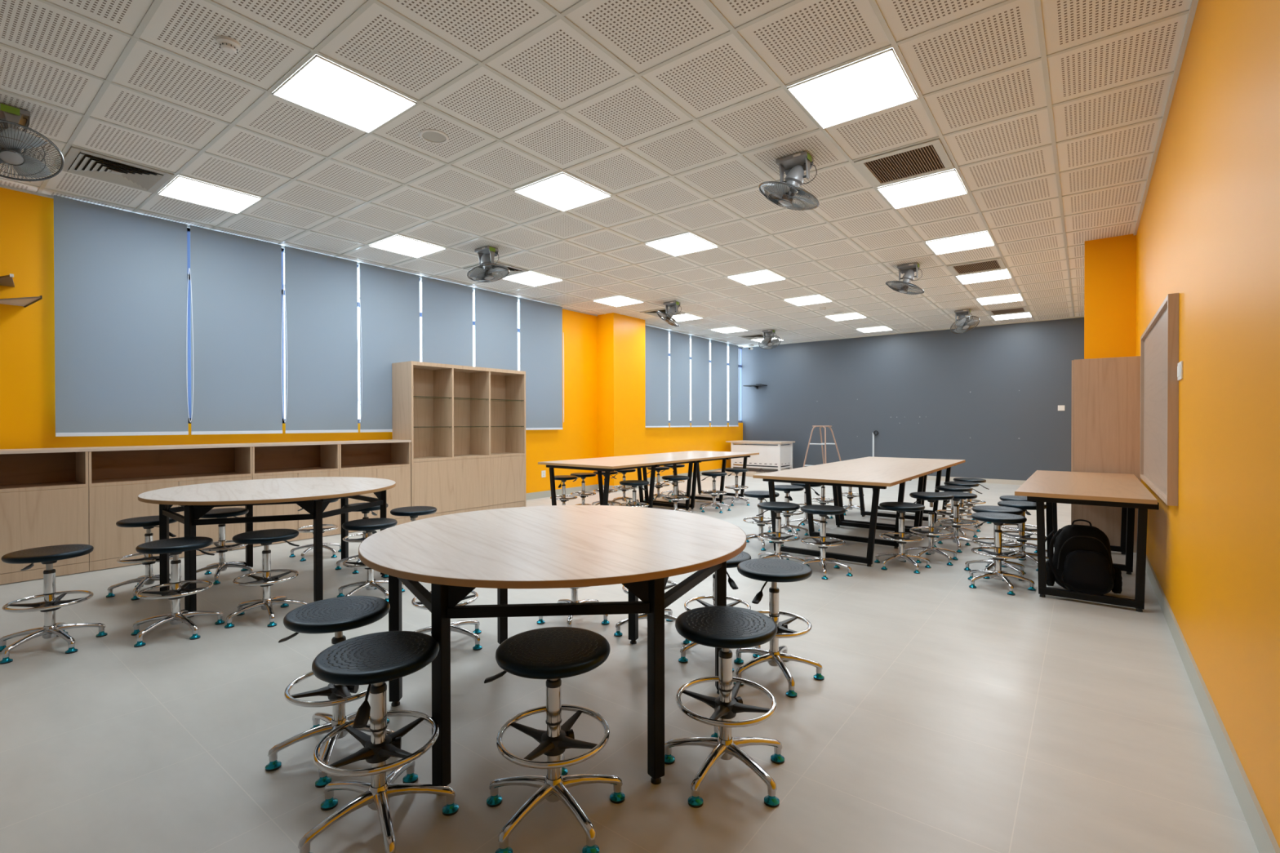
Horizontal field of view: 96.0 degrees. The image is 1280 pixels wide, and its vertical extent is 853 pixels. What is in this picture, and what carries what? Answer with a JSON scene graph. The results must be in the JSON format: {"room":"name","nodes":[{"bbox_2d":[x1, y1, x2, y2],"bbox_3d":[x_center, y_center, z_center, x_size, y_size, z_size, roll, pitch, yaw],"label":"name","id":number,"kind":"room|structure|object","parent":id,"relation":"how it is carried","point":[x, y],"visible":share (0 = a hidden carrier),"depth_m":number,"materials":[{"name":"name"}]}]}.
{"room":"classroom","nodes":[
{"label":"classroom","id":0,"kind":"room"},
{"bbox_2d":[0,186,742,493],"bbox_3d":[-1.871,-0.418,9.153,0.200,3.155,14.490,0,0,38],"label":"wall","id":1,"kind":"structure","parent":0,"point":[27,334],"depth_m":4.93,"materials":[{"name":"orange paint"}]},
{"bbox_2d":[0,273,42,307],"bbox_3d":[-4.958,-1.076,4.521,0.602,0.175,0.278,0,0,34],"label":"wall shelf","id":2,"kind":"object","parent":1,"relation":"attached to","point":[6,280],"visible":1,"depth_m":4.58,"materials":[{"name":"grey"}]},
{"bbox_2d":[186,227,519,423],"bbox_3d":[-3.229,-1.010,7.323,0.050,1.936,5.860,0,0,38],"label":"window","id":3,"kind":"structure","parent":1,"relation":"in","point":[188,228],"depth_m":5.70,"materials":[{"name":"blue"}]},
{"bbox_2d":[186,225,282,435],"bbox_3d":[-4.159,-0.941,5.928,0.089,2.038,0.844,0,0,38],"label":"roller blind","id":4,"kind":"object","parent":3,"relation":"attached to","point":[236,281],"visible":1,"depth_m":5.89,"materials":[{"name":"grey fabric"}]},
{"bbox_2d":[281,245,358,433],"bbox_3d":[-3.652,-0.946,6.583,0.089,2.038,0.829,0,0,38],"label":"roller blind","id":5,"kind":"object","parent":3,"relation":"attached to","point":[321,290],"visible":1,"depth_m":6.55,"materials":[{"name":"grey fabric"}]},
{"bbox_2d":[357,262,419,432],"bbox_3d":[-3.152,-0.951,7.228,0.089,2.038,0.826,0,0,38],"label":"roller blind","id":6,"kind":"object","parent":3,"relation":"attached to","point":[389,299],"visible":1,"depth_m":7.14,"materials":[{"name":"grey fabric"}]},
{"bbox_2d":[420,275,472,366],"bbox_3d":[-2.640,-0.956,7.897,0.081,2.038,0.792,0,0,38],"label":"roller blind","id":7,"kind":"object","parent":3,"relation":"attached to","point":[446,306],"visible":0.65,"depth_m":7.85,"materials":[{"name":"grey fabric"}]},
{"bbox_2d":[473,288,517,370],"bbox_3d":[-2.136,-0.961,8.547,0.081,2.038,0.777,0,0,38],"label":"roller blind","id":8,"kind":"object","parent":3,"relation":"attached to","point":[495,313],"visible":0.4,"depth_m":8.50,"materials":[{"name":"grey fabric"}]},
{"bbox_2d":[525,466,741,500],"bbox_3d":[-1.626,1.107,8.975,0.412,0.105,14.490,0,0,38],"label":"baseboard","id":9,"kind":"structure","parent":1,"relation":"attached to","point":[544,494],"depth_m":9.99,"materials":[{"name":"grey tile"}]},
{"bbox_2d":[668,333,742,422],"bbox_3d":[1.256,-1.054,13.114,0.050,1.936,4.390,0,0,38],"label":"window","id":10,"kind":"structure","parent":1,"relation":"in","point":[740,348],"depth_m":14.84,"materials":[{"name":"blue"}]},
{"bbox_2d":[668,330,690,426],"bbox_3d":[0.838,-0.997,12.388,0.081,2.023,0.760,0,0,38],"label":"roller blind","id":11,"kind":"object","parent":10,"relation":"attached to","point":[679,342],"visible":1,"depth_m":12.35,"materials":[{"name":"grey fabric"}]},
{"bbox_2d":[689,335,709,426],"bbox_3d":[1.343,-1.002,13.041,0.081,2.023,0.770,0,0,38],"label":"roller blind","id":12,"kind":"object","parent":10,"relation":"attached to","point":[700,346],"visible":1,"depth_m":13.00,"materials":[{"name":"grey fabric"}]},
{"bbox_2d":[709,339,727,426],"bbox_3d":[1.856,-1.007,13.703,0.081,2.023,0.765,0,0,38],"label":"roller blind","id":13,"kind":"object","parent":10,"relation":"attached to","point":[718,349],"visible":1,"depth_m":13.67,"materials":[{"name":"grey fabric"}]},
{"bbox_2d":[727,343,738,426],"bbox_3d":[2.289,-1.011,14.262,0.081,2.023,0.470,0,0,38],"label":"roller blind","id":14,"kind":"object","parent":10,"relation":"attached to","point":[733,349],"visible":0.99,"depth_m":14.23,"materials":[{"name":"grey fabric"}]},
{"bbox_2d":[0,0,1191,346],"bbox_3d":[1.125,-2.036,6.821,7.783,0.100,14.890,0,0,38],"label":"ceiling","id":15,"kind":"structure","parent":0,"point":[557,64],"depth_m":3.83,"materials":[{"name":"tile"}]},
{"bbox_2d":[0,102,64,181],"bbox_3d":[-3.868,-1.765,3.547,0.407,0.374,0.462,0,0,41],"label":"ceiling fan","id":16,"kind":"object","parent":15,"relation":"hanging from","point":[13,140],"visible":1,"depth_m":3.55,"materials":[{"name":"grey paint"}]},
{"bbox_2d":[57,146,173,193],"bbox_3d":[-4.013,-1.948,4.420,0.572,0.018,0.572,0,0,38],"label":"ceiling vent","id":17,"kind":"object","parent":15,"relation":"in","point":[77,161],"visible":0.98,"depth_m":4.40,"materials":[{"name":"metal"}]},
{"bbox_2d":[53,195,188,436],"bbox_3d":[-4.690,-0.936,5.250,0.081,2.038,0.912,0,0,38],"label":"roller blind","id":18,"kind":"object","parent":15,"relation":"hanging from","point":[121,282],"visible":1,"depth_m":5.20,"materials":[{"name":"grey fabric"}]},
{"bbox_2d":[157,175,262,213],"bbox_3d":[-3.646,-1.955,4.894,0.574,0.010,0.574,0,0,38],"label":"recessed light","id":19,"kind":"object","parent":15,"relation":"in","point":[181,188],"visible":1,"depth_m":4.87,"materials":[{"name":"white plastic"}]},
{"bbox_2d":[216,35,240,53],"bbox_3d":[-2.094,-1.934,2.937,0.104,0.044,0.104,0,0,38],"label":"smoke detector","id":20,"kind":"object","parent":15,"relation":"attached to","point":[229,45],"visible":1,"depth_m":2.91,"materials":[{"name":"white plastic"}]},
{"bbox_2d":[272,53,417,133],"bbox_3d":[-1.748,-1.949,3.425,0.574,0.010,0.574,0,0,38],"label":"recessed light","id":21,"kind":"object","parent":15,"relation":"in","point":[322,86],"visible":1,"depth_m":3.39,"materials":[{"name":"white plastic"}]},
{"bbox_2d":[368,234,446,257],"bbox_3d":[-2.544,-1.966,6.317,0.574,0.010,0.574,0,0,38],"label":"recessed light","id":22,"kind":"object","parent":15,"relation":"in","point":[397,243],"visible":1,"depth_m":6.30,"materials":[{"name":"white plastic"}]},
{"bbox_2d":[419,128,448,143],"bbox_3d":[-1.390,-1.958,3.896,0.184,0.011,0.184,0,0,38],"label":"ceiling speaker","id":23,"kind":"object","parent":15,"relation":"attached to","point":[432,135],"visible":1,"depth_m":3.89,"materials":[{"name":"white plastic"}]},
{"bbox_2d":[466,245,509,282],"bbox_3d":[-1.683,-1.799,6.403,0.450,0.347,0.462,0,0,34],"label":"ceiling fan","id":24,"kind":"object","parent":15,"relation":"hanging from","point":[486,254],"visible":1,"depth_m":6.36,"materials":[{"name":"grey paint"}]},
{"bbox_2d":[502,271,563,286],"bbox_3d":[-1.442,-1.977,7.740,0.574,0.010,0.574,0,0,38],"label":"recessed light","id":25,"kind":"object","parent":15,"relation":"in","point":[531,278],"visible":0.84,"depth_m":7.71,"materials":[{"name":"white plastic"}]},
{"bbox_2d":[517,297,564,430],"bbox_3d":[-1.584,-0.966,9.253,0.089,2.038,0.929,0,0,38],"label":"roller blind","id":26,"kind":"object","parent":15,"relation":"hanging from","point":[540,323],"visible":0.92,"depth_m":9.24,"materials":[{"name":"grey fabric"}]},
{"bbox_2d":[514,172,611,211],"bbox_3d":[-0.646,-1.960,4.848,0.574,0.010,0.574,0,0,38],"label":"recessed light","id":27,"kind":"object","parent":15,"relation":"in","point":[563,192],"visible":1,"depth_m":4.82,"materials":[{"name":"white plastic"}]},
{"bbox_2d":[0,0,1198,347],"bbox_3d":[1.125,-1.977,6.822,7.383,0.018,14.490,0,0,38],"label":"grid","id":28,"kind":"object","parent":15,"relation":"attached to","point":[155,4],"depth_m":4.04,"materials":[{"name":"grey paint"}]},
{"bbox_2d":[592,295,644,306],"bbox_3d":[-0.340,-1.987,9.163,0.574,0.010,0.574,0,0,38],"label":"recessed light","id":29,"kind":"object","parent":15,"relation":"in","point":[616,301],"visible":1,"depth_m":9.16,"materials":[{"name":"white plastic"}]},
{"bbox_2d":[644,324,668,427],"bbox_3d":[0.214,-0.991,11.582,0.081,2.023,1.170,0,0,38],"label":"roller blind","id":30,"kind":"object","parent":15,"relation":"hanging from","point":[656,340],"visible":0.59,"depth_m":11.69,"materials":[{"name":"grey fabric"}]},
{"bbox_2d":[655,301,681,326],"bbox_3d":[0.446,-1.801,9.293,0.411,0.383,0.442,0,0,38],"label":"ceiling fan","id":31,"kind":"object","parent":15,"relation":"hanging from","point":[673,306],"visible":1,"depth_m":9.24,"materials":[{"name":"grey paint"}]},
{"bbox_2d":[644,232,718,256],"bbox_3d":[0.456,-1.970,6.271,0.574,0.010,0.574,0,0,38],"label":"recessed light","id":32,"kind":"object","parent":15,"relation":"in","point":[686,243],"visible":1,"depth_m":6.26,"materials":[{"name":"white plastic"}]},
{"bbox_2d":[727,269,786,285],"bbox_3d":[1.558,-1.981,7.694,0.574,0.010,0.574,0,0,38],"label":"recessed light","id":33,"kind":"object","parent":15,"relation":"in","point":[763,276],"visible":1,"depth_m":7.68,"materials":[{"name":"white plastic"}]},
{"bbox_2d":[758,151,819,210],"bbox_3d":[1.093,-1.784,4.243,0.432,0.359,0.462,0,0,19],"label":"ceiling fan","id":34,"kind":"object","parent":15,"relation":"hanging from","point":[794,166],"visible":1,"depth_m":4.19,"materials":[{"name":"grey paint"}]},
{"bbox_2d":[783,294,832,306],"bbox_3d":[2.660,-1.992,9.117,0.574,0.010,0.574,0,0,38],"label":"recessed light","id":35,"kind":"object","parent":15,"relation":"in","point":[817,299],"visible":1,"depth_m":9.12,"materials":[{"name":"white plastic"}]},
{"bbox_2d":[786,48,918,128],"bbox_3d":[1.252,-1.953,3.378,0.574,0.010,0.574,0,0,38],"label":"recessed light","id":36,"kind":"object","parent":15,"relation":"in","point":[878,82],"visible":1,"depth_m":3.35,"materials":[{"name":"white plastic"}]},
{"bbox_2d":[853,138,954,187],"bbox_3d":[1.986,-1.961,4.327,0.572,0.009,0.572,0,0,38],"label":"ceiling vent","id":37,"kind":"object","parent":15,"relation":"in","point":[928,157],"visible":1,"depth_m":4.31,"materials":[{"name":"metal"}]},
{"bbox_2d":[885,262,924,294],"bbox_3d":[3.268,-1.806,7.118,0.436,0.357,0.462,0,0,26],"label":"ceiling fan","id":38,"kind":"object","parent":15,"relation":"hanging from","point":[908,269],"visible":1,"depth_m":7.07,"materials":[{"name":"grey paint"}]},
{"bbox_2d":[876,168,967,208],"bbox_3d":[2.354,-1.964,4.801,0.574,0.010,0.574,0,0,38],"label":"recessed light","id":39,"kind":"object","parent":15,"relation":"in","point":[948,184],"visible":1,"depth_m":4.78,"materials":[{"name":"white plastic"}]},
{"bbox_2d":[924,231,994,254],"bbox_3d":[3.456,-1.974,6.225,0.574,0.010,0.574,0,0,38],"label":"recessed light","id":40,"kind":"object","parent":15,"relation":"in","point":[980,239],"visible":1,"depth_m":6.19,"materials":[{"name":"white plastic"}]},
{"bbox_2d":[950,309,979,333],"bbox_3d":[5.591,-1.816,9.925,0.433,0.378,0.428,0,0,38],"label":"ceiling fan","id":41,"kind":"object","parent":15,"relation":"hanging from","point":[962,325],"visible":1,"depth_m":9.92,"materials":[{"name":"grey paint"}]},
{"bbox_2d":[946,257,1006,275],"bbox_3d":[4.190,-1.982,7.173,0.572,0.009,0.572,0,0,38],"label":"ceiling vent","id":42,"kind":"object","parent":15,"relation":"in","point":[996,264],"visible":1,"depth_m":7.15,"materials":[{"name":"beige metal"}]},
{"bbox_2d":[955,268,1011,284],"bbox_3d":[4.558,-1.985,7.648,0.574,0.010,0.574,0,0,38],"label":"recessed light","id":43,"kind":"object","parent":15,"relation":"in","point":[998,274],"visible":1,"depth_m":7.61,"materials":[{"name":"white plastic"}]},
{"bbox_2d":[976,293,1022,305],"bbox_3d":[5.660,-1.996,9.071,0.574,0.010,0.574,0,0,38],"label":"recessed light","id":44,"kind":"object","parent":15,"relation":"in","point":[1015,297],"visible":1,"depth_m":9.03,"materials":[{"name":"white plastic"}]},
{"bbox_2d":[596,312,645,485],"bbox_3d":[-0.339,-0.430,10.641,0.400,3.155,0.920,0,0,38],"label":"wall pillar","id":45,"kind":"structure","parent":0,"point":[620,338],"depth_m":10.36,"materials":[{"name":"orange paint"}]},
{"bbox_2d":[0,475,1258,852],"bbox_3d":[1.130,1.229,6.842,7.783,0.120,14.890,0,0,38],"label":"floor","id":46,"kind":"structure","parent":0,"point":[946,715],"depth_m":2.30,"materials":[{"name":"ceramic"}]},
{"bbox_2d":[0,451,88,584],"bbox_3d":[-5.290,0.701,4.047,0.430,0.979,2.013,0,0,38],"label":"base cabinet","id":47,"kind":"object","parent":46,"relation":"on","point":[34,517],"visible":0.9,"depth_m":4.59,"materials":[{"name":"brown wood"}]},
{"bbox_2d":[0,439,411,453],"bbox_3d":[-4.421,0.190,5.170,0.437,0.024,4.862,0,0,38],"label":"countertop","id":48,"kind":"structure","parent":47,"relation":"on","point":[326,442],"depth_m":5.23,"materials":[{"name":"brown wood"}]},
{"bbox_2d":[0,544,107,664],"bbox_3d":[-3.207,0.936,3.136,0.451,0.526,0.443,0,0,22],"label":"stool","id":49,"kind":"object","parent":46,"relation":"on","point":[47,555],"visible":1,"depth_m":3.11,"materials":[{"name":"silver metal"}]},
{"bbox_2d":[106,515,182,600],"bbox_3d":[-3.548,0.930,4.156,0.443,0.526,0.423,0,0,-20],"label":"stool","id":50,"kind":"object","parent":46,"relation":"on","point":[148,522],"visible":0.67,"depth_m":4.12,"materials":[{"name":"silver metal"}]},
{"bbox_2d":[88,446,252,571],"bbox_3d":[-4.315,0.692,5.307,0.430,0.979,1.168,0,0,38],"label":"base cabinet","id":51,"kind":"object","parent":46,"relation":"on","point":[109,504],"visible":0.52,"depth_m":5.13,"materials":[{"name":"brown wood"}]},
{"bbox_2d":[130,536,224,647],"bbox_3d":[-2.681,0.934,3.344,0.423,0.526,0.443,0,0,28],"label":"stool","id":52,"kind":"object","parent":46,"relation":"on","point":[175,547],"visible":1,"depth_m":3.33,"materials":[{"name":"silver metal"}]},
{"bbox_2d":[196,507,254,584],"bbox_3d":[-3.296,0.927,4.572,0.443,0.526,0.423,0,0,10],"label":"stool","id":53,"kind":"object","parent":46,"relation":"on","point":[221,548],"visible":0.79,"depth_m":4.53,"materials":[{"name":"silver metal"}]},
{"bbox_2d":[224,528,306,628],"bbox_3d":[-2.326,0.932,3.598,0.443,0.526,0.423,0,0,-40],"label":"stool","id":54,"kind":"object","parent":46,"relation":"on","point":[265,538],"visible":0.92,"depth_m":3.59,"materials":[{"name":"silver metal"}]},
{"bbox_2d":[137,476,395,617],"bbox_3d":[-2.696,0.821,4.319,1.602,0.739,1.602,0,0,-14],"label":"round table","id":55,"kind":"object","parent":46,"relation":"on","point":[195,500],"visible":0.79,"depth_m":3.92,"materials":[{"name":"brown wood"}]},
{"bbox_2d":[252,444,339,546],"bbox_3d":[-3.702,0.686,6.098,0.430,0.979,0.827,0,0,38],"label":"base cabinet","id":56,"kind":"object","parent":46,"relation":"on","point":[324,460],"visible":0.5,"depth_m":6.14,"materials":[{"name":"brown wood"}]},
{"bbox_2d":[288,498,341,561],"bbox_3d":[-2.958,0.922,5.295,0.451,0.526,0.443,0,0,22],"label":"stool","id":57,"kind":"object","parent":46,"relation":"on","point":[310,547],"visible":0.42,"depth_m":5.25,"materials":[{"name":"silver metal"}]},
{"bbox_2d":[265,595,394,787],"bbox_3d":[-1.113,0.939,2.143,0.451,0.526,0.443,0,0,4],"label":"stool","id":58,"kind":"object","parent":46,"relation":"on","point":[336,615],"visible":0.63,"depth_m":2.09,"materials":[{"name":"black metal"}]},
{"bbox_2d":[334,502,388,573],"bbox_3d":[-2.330,0.924,4.889,0.443,0.526,0.423,0,0,-40],"label":"stool","id":59,"kind":"object","parent":46,"relation":"on","point":[365,511],"visible":0.45,"depth_m":4.80,"materials":[{"name":"silver metal"}]},
{"bbox_2d":[337,518,404,602],"bbox_3d":[-1.893,0.929,4.053,0.443,0.526,0.423,0,0,-18],"label":"stool","id":60,"kind":"object","parent":46,"relation":"on","point":[370,526],"visible":0.59,"depth_m":4.00,"materials":[{"name":"silver metal"}]},
{"bbox_2d":[339,442,411,533],"bbox_3d":[-3.191,0.681,6.759,0.430,0.979,0.838,0,0,38],"label":"base cabinet","id":61,"kind":"object","parent":46,"relation":"on","point":[393,460],"visible":0.58,"depth_m":6.84,"materials":[{"name":"brown wood"}]},
{"bbox_2d":[297,631,458,852],"bbox_3d":[-0.807,0.942,1.738,0.443,0.526,0.423,0,0,40],"label":"stool","id":62,"kind":"object","parent":46,"relation":"on","point":[375,659],"visible":1,"depth_m":1.73,"materials":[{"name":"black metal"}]},
{"bbox_2d":[382,506,436,577],"bbox_3d":[-1.809,0.925,4.656,0.443,0.526,0.423,0,0,26],"label":"stool","id":63,"kind":"object","parent":46,"relation":"on","point":[413,512],"visible":0.23,"depth_m":4.56,"materials":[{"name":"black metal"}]},
{"bbox_2d":[411,590,482,650],"bbox_3d":[-1.057,0.933,3.186,0.443,0.526,0.423,0,0,38],"label":"stool","id":64,"kind":"object","parent":46,"relation":"on","point":[454,625],"visible":0.24,"depth_m":3.13,"materials":[{"name":"silver metal"}]},
{"bbox_2d":[391,360,525,521],"bbox_3d":[-2.381,0.186,7.804,0.440,1.965,1.795,0,0,38],"label":"display cabinet","id":65,"kind":"object","parent":46,"relation":"on","point":[465,425],"visible":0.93,"depth_m":7.66,"materials":[{"name":"brown wood"}]},
{"bbox_2d":[358,505,746,795],"bbox_3d":[-0.346,0.829,2.536,1.602,0.739,1.602,0,0,14],"label":"round table","id":66,"kind":"object","parent":46,"relation":"on","point":[638,548],"visible":0.91,"depth_m":2.07,"materials":[{"name":"brown wood"}]},
{"bbox_2d":[484,626,625,852],"bbox_3d":[-0.254,0.940,1.794,0.434,0.526,0.443,0,0,-20],"label":"stool","id":67,"kind":"object","parent":46,"relation":"on","point":[552,654],"visible":1,"depth_m":1.76,"materials":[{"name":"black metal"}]},
{"bbox_2d":[536,586,609,626],"bbox_3d":[-0.392,0.929,3.572,0.443,0.526,0.423,0,0,38],"label":"stool","id":68,"kind":"object","parent":46,"relation":"on","point":[574,590],"visible":0.2,"depth_m":3.54,"materials":[{"name":"silver metal"}]},
{"bbox_2d":[570,472,595,505],"bbox_3d":[-0.752,0.903,7.846,0.424,0.526,0.443,0,0,13],"label":"stool","id":69,"kind":"object","parent":46,"relation":"on","point":[583,475],"visible":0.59,"depth_m":7.83,"materials":[{"name":"silver metal"}]},
{"bbox_2d":[619,480,648,506],"bbox_3d":[-0.047,0.909,6.779,0.423,0.526,0.443,0,0,18],"label":"stool","id":70,"kind":"object","parent":46,"relation":"on","point":[634,483],"visible":0.47,"depth_m":6.76,"materials":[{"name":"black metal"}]},
{"bbox_2d":[613,580,678,636],"bbox_3d":[0.080,0.930,3.383,0.443,0.526,0.423,0,0,34],"label":"stool","id":71,"kind":"object","parent":46,"relation":"on","point":[668,617],"visible":0.21,"depth_m":3.33,"materials":[{"name":"silver metal"}]},
{"bbox_2d":[537,450,759,510],"bbox_3d":[0.325,0.795,8.139,1.202,0.735,3.602,0,0,38],"label":"work table","id":72,"kind":"object","parent":46,"relation":"on","point":[608,464],"visible":0.77,"depth_m":7.94,"materials":[{"name":"brown wood"}]},
{"bbox_2d":[658,475,692,512],"bbox_3d":[0.468,0.904,7.395,0.438,0.526,0.443,0,0,-6],"label":"stool","id":73,"kind":"object","parent":46,"relation":"on","point":[675,478],"visible":0.66,"depth_m":7.37,"materials":[{"name":"silver metal"}]},
{"bbox_2d":[699,471,730,513],"bbox_3d":[1.044,0.899,7.965,0.423,0.526,0.443,0,0,0],"label":"stool","id":74,"kind":"object","parent":46,"relation":"on","point":[713,474],"visible":1,"depth_m":7.94,"materials":[{"name":"silver metal"}]},
{"bbox_2d":[678,551,760,672],"bbox_3d":[0.408,0.932,3.005,0.443,0.526,0.423,0,0,-8],"label":"stool","id":75,"kind":"object","parent":46,"relation":"on","point":[743,556],"visible":0.28,"depth_m":2.98,"materials":[{"name":"silver metal"}]},
{"bbox_2d":[664,605,784,808],"bbox_3d":[0.317,0.938,2.014,0.423,0.526,0.443,0,0,-18],"label":"stool","id":76,"kind":"object","parent":46,"relation":"on","point":[725,628],"visible":1,"depth_m":1.98,"materials":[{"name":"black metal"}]},
{"bbox_2d":[720,467,750,506],"bbox_3d":[1.439,0.895,8.622,0.443,0.526,0.423,0,0,-8],"label":"stool","id":77,"kind":"object","parent":46,"relation":"on","point":[736,470],"visible":1,"depth_m":8.58,"materials":[{"name":"silver metal"}]},
{"bbox_2d":[712,466,786,476],"bbox_3d":[3.006,1.087,13.567,2.085,0.075,1.525,0,0,38],"label":"platform","id":78,"kind":"object","parent":46,"relation":"on","point":[752,471],"visible":0.16,"depth_m":13.48,"materials":[{"name":"beige"}]},
{"bbox_2d":[725,440,795,471],"bbox_3d":[2.859,0.698,13.714,1.420,0.700,0.780,0,0,38],"label":"desk","id":79,"kind":"object","parent":78,"relation":"on","point":[779,455],"visible":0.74,"depth_m":13.38,"materials":[{"name":"white wood"}]},
{"bbox_2d":[742,490,783,551],"bbox_3d":[1.206,0.914,5.699,0.443,0.526,0.423,0,0,42],"label":"stool","id":80,"kind":"object","parent":46,"relation":"on","point":[761,495],"visible":0.68,"depth_m":5.66,"materials":[{"name":"silver metal"}]},
{"bbox_2d":[733,558,824,697],"bbox_3d":[0.647,0.933,2.750,0.443,0.526,0.423,0,0,-8],"label":"stool","id":81,"kind":"object","parent":46,"relation":"on","point":[775,571],"visible":0.86,"depth_m":2.73,"materials":[{"name":"silver metal"}]},
{"bbox_2d":[755,502,805,562],"bbox_3d":[1.185,0.919,4.863,0.429,0.526,0.443,0,0,18],"label":"stool","id":82,"kind":"object","parent":46,"relation":"on","point":[778,507],"visible":0.75,"depth_m":4.84,"materials":[{"name":"silver metal"}]},
{"bbox_2d":[767,484,808,538],"bbox_3d":[1.607,0.910,6.224,0.423,0.526,0.443,0,0,5],"label":"stool","id":83,"kind":"object","parent":46,"relation":"on","point":[786,489],"visible":0.74,"depth_m":6.20,"materials":[{"name":"silver metal"}]},
{"bbox_2d":[803,425,841,466],"bbox_3d":[3.903,0.558,12.285,0.789,1.154,0.591,0,0,38],"label":"ladder","id":84,"kind":"object","parent":46,"relation":"on","point":[813,426],"visible":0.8,"depth_m":12.26,"materials":[{"name":"beige paint"}]},
{"bbox_2d":[800,504,853,579],"bbox_3d":[1.500,0.920,4.665,0.423,0.526,0.443,0,0,32],"label":"stool","id":85,"kind":"object","parent":46,"relation":"on","point":[823,511],"visible":0.93,"depth_m":4.65,"materials":[{"name":"silver metal"}]},
{"bbox_2d":[752,456,965,566],"bbox_3d":[2.597,0.803,6.328,1.192,0.735,3.562,0,0,38],"label":"work table","id":86,"kind":"object","parent":46,"relation":"on","point":[877,473],"visible":0.86,"depth_m":5.66,"materials":[{"name":"brown wood"}]},
{"bbox_2d":[874,502,931,573],"bbox_3d":[2.205,0.917,4.832,0.443,0.526,0.423,0,0,-8],"label":"stool","id":87,"kind":"object","parent":46,"relation":"on","point":[901,507],"visible":1,"depth_m":4.82,"materials":[{"name":"silver metal"}]},
{"bbox_2d":[904,492,958,565],"bbox_3d":[2.584,0.888,5.104,0.451,0.580,0.443,0,0,2],"label":"stool","id":88,"kind":"object","parent":46,"relation":"on","point":[931,497],"visible":0.94,"depth_m":5.08,"materials":[{"name":"silver metal"}]},
{"bbox_2d":[933,485,977,537],"bbox_3d":[3.347,0.907,6.144,0.450,0.526,0.443,0,0,18],"label":"stool","id":89,"kind":"object","parent":46,"relation":"on","point":[944,488],"visible":0.56,"depth_m":6.10,"materials":[{"name":"silver metal"}]},
{"bbox_2d":[933,491,982,552],"bbox_3d":[3.076,0.911,5.590,0.423,0.526,0.443,0,0,-32],"label":"stool","id":90,"kind":"object","parent":46,"relation":"on","point":[956,524],"visible":0.86,"depth_m":5.56,"materials":[{"name":"silver metal"}]},
{"bbox_2d":[939,481,982,532],"bbox_3d":[3.678,0.904,6.569,0.443,0.526,0.423,0,0,-24],"label":"stool","id":91,"kind":"object","parent":46,"relation":"on","point":[962,508],"visible":0.52,"depth_m":6.56,"materials":[{"name":"silver metal"}]},
{"bbox_2d":[964,505,1026,581],"bbox_3d":[2.881,0.918,4.621,0.423,0.526,0.443,0,0,-2],"label":"stool","id":92,"kind":"object","parent":46,"relation":"on","point":[991,562],"visible":0.67,"depth_m":4.61,"materials":[{"name":"silver metal"}]},
{"bbox_2d":[967,511,1035,595],"bbox_3d":[2.667,0.920,4.256,0.423,0.526,0.443,0,0,28],"label":"stool","id":93,"kind":"object","parent":46,"relation":"on","point":[997,519],"visible":1,"depth_m":4.24,"materials":[{"name":"silver metal"}]},
{"bbox_2d":[997,500,1048,571],"bbox_3d":[3.263,0.915,4.928,0.443,0.526,0.423,0,0,34],"label":"stool","id":94,"kind":"object","parent":46,"relation":"on","point":[1024,506],"visible":0.62,"depth_m":4.88,"materials":[{"name":"silver metal"}]},
{"bbox_2d":[999,495,1047,559],"bbox_3d":[3.516,0.913,5.286,0.423,0.526,0.443,0,0,-22],"label":"stool","id":95,"kind":"object","parent":46,"relation":"on","point":[1017,498],"visible":0.3,"depth_m":5.26,"materials":[{"name":"silver metal"}]},
{"bbox_2d":[1044,519,1122,595],"bbox_3d":[3.125,0.928,4.057,0.505,0.516,0.404,0,0,27],"label":"backpack","id":96,"kind":"object","parent":46,"relation":"on","point":[1082,561],"visible":0.89,"depth_m":4.02,"materials":[{"name":"black fabric"}]},
{"bbox_2d":[1014,470,1159,612],"bbox_3d":[3.579,0.812,4.651,0.754,0.735,2.232,0,0,38],"label":"work table","id":97,"kind":"object","parent":46,"relation":"on","point":[1126,491],"visible":0.84,"depth_m":4.00,"materials":[{"name":"brown wood"}]},
{"bbox_2d":[1071,355,1140,552],"bbox_3d":[4.648,0.258,5.774,0.515,1.825,0.720,0,0,38],"label":"tall cabinet","id":98,"kind":"object","parent":46,"relation":"on","point":[1105,429],"visible":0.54,"depth_m":5.48,"materials":[{"name":"brown wood"}]},
{"bbox_2d":[737,317,1084,480],"bbox_3d":[5.545,-0.452,12.700,7.583,3.155,0.201,0,0,38],"label":"wall","id":99,"kind":"structure","parent":0,"point":[988,397],"depth_m":12.18,"materials":[{"name":"grey paint"}]},
{"bbox_2d":[1084,233,1136,359],"bbox_3d":[5.144,-0.411,6.333,0.421,3.155,0.680,0,0,38],"label":"wall column","id":100,"kind":"structure","parent":0,"point":[1110,263],"depth_m":6.05,"materials":[{"name":"orange paint"}]},
{"bbox_2d":[1135,0,1279,848],"bbox_3d":[4.125,-0.398,4.510,0.200,3.155,14.890,0,0,38],"label":"wall","id":101,"kind":"structure","parent":0,"point":[1208,233],"depth_m":2.06,"materials":[{"name":"orange paint"}]},
{"bbox_2d":[1140,293,1178,506],"bbox_3d":[3.560,-0.153,3.982,0.045,1.170,2.040,0,0,38],"label":"board","id":102,"kind":"object","parent":101,"relation":"attached to","point":[1159,342],"visible":1,"depth_m":3.62,"materials":[{"name":"brown wood"}]},
{"bbox_2d":[1145,554,1279,852],"bbox_3d":[2.395,1.139,2.800,0.433,0.108,9.650,0,0,38],"label":"baseboard","id":103,"kind":"structure","parent":101,"relation":"attached to","point":[1264,840],"depth_m":2.06,"materials":[{"name":"grey plastic"}]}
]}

